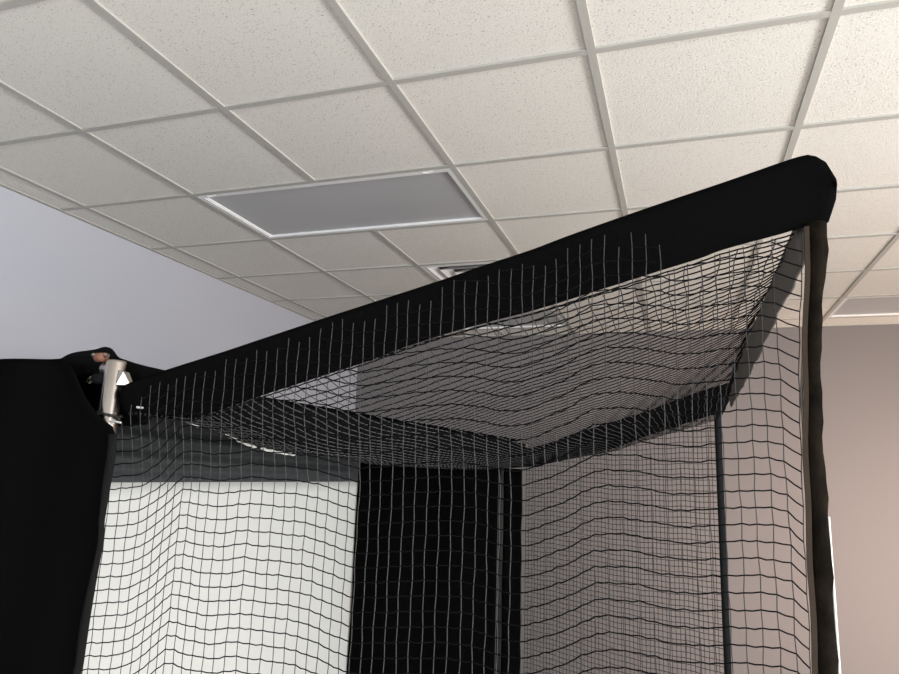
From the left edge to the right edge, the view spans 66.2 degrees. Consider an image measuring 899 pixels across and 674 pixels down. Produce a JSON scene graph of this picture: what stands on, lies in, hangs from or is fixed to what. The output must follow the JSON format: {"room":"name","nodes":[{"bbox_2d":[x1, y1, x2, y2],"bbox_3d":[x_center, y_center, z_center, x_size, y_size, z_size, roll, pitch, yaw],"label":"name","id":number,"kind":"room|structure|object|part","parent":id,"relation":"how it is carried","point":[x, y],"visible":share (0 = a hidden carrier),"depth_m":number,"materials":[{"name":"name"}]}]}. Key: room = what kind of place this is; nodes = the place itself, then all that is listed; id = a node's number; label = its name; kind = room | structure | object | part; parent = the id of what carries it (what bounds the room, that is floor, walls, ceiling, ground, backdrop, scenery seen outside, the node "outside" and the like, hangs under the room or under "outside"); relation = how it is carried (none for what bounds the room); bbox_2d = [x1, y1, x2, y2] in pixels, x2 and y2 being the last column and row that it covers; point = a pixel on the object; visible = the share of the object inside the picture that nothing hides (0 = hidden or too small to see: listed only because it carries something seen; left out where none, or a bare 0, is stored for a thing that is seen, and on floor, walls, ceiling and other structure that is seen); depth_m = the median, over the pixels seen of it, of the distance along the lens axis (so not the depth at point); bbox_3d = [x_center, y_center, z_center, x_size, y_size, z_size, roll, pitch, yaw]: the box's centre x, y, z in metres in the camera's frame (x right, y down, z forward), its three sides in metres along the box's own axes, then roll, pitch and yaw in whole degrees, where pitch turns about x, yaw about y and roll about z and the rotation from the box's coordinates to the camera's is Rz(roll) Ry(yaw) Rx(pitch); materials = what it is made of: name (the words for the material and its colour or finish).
{"room":"sports facility","nodes":[
{"label":"sports facility","id":0,"kind":"room"},
{"bbox_2d":[0,186,357,410],"bbox_3d":[-2.269,0.525,2.211,0.100,2.913,8.750,-2,-12,18],"label":"wall","id":1,"kind":"structure","parent":0,"point":[68,284],"depth_m":3.61,"materials":[{"name":"grey paint"}]},
{"bbox_2d":[0,182,316,320],"bbox_3d":[-2.167,-0.791,2.447,0.022,0.007,8.550,-2,-12,18],"label":"trim","id":2,"kind":"structure","parent":1,"relation":"attached to","point":[1,184],"depth_m":3.76,"materials":[{"name":"silver metal"}]},
{"bbox_2d":[0,0,898,336],"bbox_3d":[0.852,-0.943,1.464,6.377,0.130,8.550,-2,-12,18],"label":"ceiling","id":3,"kind":"structure","parent":0,"point":[559,119],"depth_m":2.34,"materials":[{"name":"tile"}]},
{"bbox_2d":[197,168,487,238],"bbox_3d":[-0.472,-0.637,3.179,1.196,0.104,0.586,-2,-12,18],"label":"ceiling light","id":4,"kind":"object","parent":3,"relation":"attached to","point":[430,197],"visible":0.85,"depth_m":3.16,"materials":[{"name":"grey plastic"}]},
{"bbox_2d":[421,261,494,280],"bbox_3d":[0.199,-0.409,4.217,0.586,0.092,0.586,-2,-12,18],"label":"ceiling vent","id":5,"kind":"object","parent":3,"relation":"in","point":[448,270],"visible":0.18,"depth_m":4.13,"materials":[{"name":"white metal"}]},
{"bbox_2d":[462,310,565,329],"bbox_3d":[0.291,-0.173,5.449,1.196,0.099,0.586,-2,-12,18],"label":"ceiling light","id":6,"kind":"object","parent":3,"relation":"attached to","point":[526,319],"visible":0.22,"depth_m":5.45,"materials":[{"name":"white plastic"}]},
{"bbox_2d":[827,296,898,317],"bbox_3d":[3.187,-0.260,4.495,1.196,0.099,0.586,-2,-12,18],"label":"ceiling light","id":7,"kind":"object","parent":3,"relation":"attached to","point":[879,305],"visible":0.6,"depth_m":4.66,"materials":[{"name":"white plastic"}]},
{"bbox_2d":[355,324,898,673],"bbox_3d":[2.157,1.260,5.221,6.377,2.913,0.100,-2,-12,18],"label":"wall","id":8,"kind":"structure","parent":0,"point":[859,364],"depth_m":5.19,"materials":[{"name":"grey paint"}]},
{"bbox_2d":[435,323,898,337],"bbox_3d":[2.182,-0.066,5.420,6.377,0.007,0.022,-2,-12,18],"label":"trim","id":9,"kind":"structure","parent":8,"relation":"attached to","point":[873,323],"depth_m":5.51,"materials":[{"name":"silver metal"}]},
{"bbox_3d":[0.757,1.836,0.924,6.377,0.050,8.550,-2,-12,18],"label":"floor","id":10,"kind":"structure","parent":0,"visible":0},
{"bbox_2d":[82,417,358,673],"bbox_3d":[-1.015,1.192,2.706,0.057,1.695,2.658,-2,-12,22],"label":"screen","id":11,"kind":"object","parent":10,"relation":"on","point":[257,457],"visible":0.48,"depth_m":2.91,"materials":[{"name":"grey fabric"}]},
{"bbox_2d":[81,155,840,673],"bbox_3d":[0.376,0.989,2.178,1.371,2.067,2.628,-3,-12,23],"label":"frame","id":12,"kind":"object","parent":10,"relation":"on","point":[796,195],"visible":0.67,"depth_m":1.15,"materials":[{"name":"black fabric"}]},
{"bbox_2d":[0,347,163,673],"bbox_3d":[-1.058,0.894,1.355,1.040,1.783,0.113,-2,-12,18],"label":"panel","id":13,"kind":"object","parent":12,"relation":"attached to","point":[58,455],"visible":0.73,"depth_m":1.33,"materials":[{"name":"black fabric"}]},
{"bbox_3d":[-0.725,0.918,1.237,0.081,1.772,0.039,-2,-12,18],"label":"post","id":14,"kind":"part","parent":12,"relation":"part of","materials":[{"name":"black fabric"}]},
{"bbox_2d":[76,372,515,439],"bbox_3d":[-0.546,0.335,2.688,0.982,0.020,2.604,-2,-12,21],"label":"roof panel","id":15,"kind":"object","parent":12,"relation":"attached to","point":[86,375],"visible":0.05,"depth_m":2.29,"materials":[{"name":"black"}]},
{"bbox_2d":[346,463,521,673],"bbox_3d":[-0.095,1.421,3.680,0.997,1.700,0.030,-3,-12,23],"label":"panel","id":16,"kind":"object","parent":12,"relation":"attached to","point":[426,484],"visible":0.76,"depth_m":3.70,"materials":[{"name":"black fabric"}]},
{"bbox_2d":[82,231,810,673],"bbox_3d":[-0.103,0.793,1.043,1.261,1.926,0.032,-2,-12,18],"label":"net","id":17,"kind":"object","parent":12,"relation":"hanging from","point":[645,246],"visible":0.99,"depth_m":1.11,"materials":[{"name":"grey fabric"}]},
{"bbox_2d":[128,233,794,469],"bbox_3d":[0.421,0.263,2.280,1.204,0.369,2.529,-3,-12,23],"label":"net","id":18,"kind":"object","parent":12,"relation":"attached to","point":[549,456],"visible":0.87,"depth_m":1.61,"materials":[{"name":"grey fabric"}]},
{"bbox_3d":[0.258,1.442,3.573,0.033,1.700,0.033,-2,-12,18],"label":"post","id":19,"kind":"part","parent":12,"relation":"part of","materials":[{"name":"grey metal"}]},
{"bbox_2d":[524,417,723,673],"bbox_3d":[0.742,1.258,3.115,0.008,1.816,1.089,11,-14,-40],"label":"net","id":20,"kind":"object","parent":12,"relation":"hanging from","point":[710,425],"visible":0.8,"depth_m":3.12,"materials":[{"name":"black fabric"}]},
{"bbox_3d":[1.073,1.212,2.666,0.027,1.860,0.027,-2,-12,18],"label":"post","id":21,"kind":"part","parent":12,"relation":"part of","materials":[{"name":"black metal"}]},
{"bbox_3d":[0.505,0.794,0.855,0.047,1.951,0.022,-2,-12,18],"label":"post","id":22,"kind":"part","parent":12,"relation":"part of","materials":[{"name":"silver metal"}]}
]}

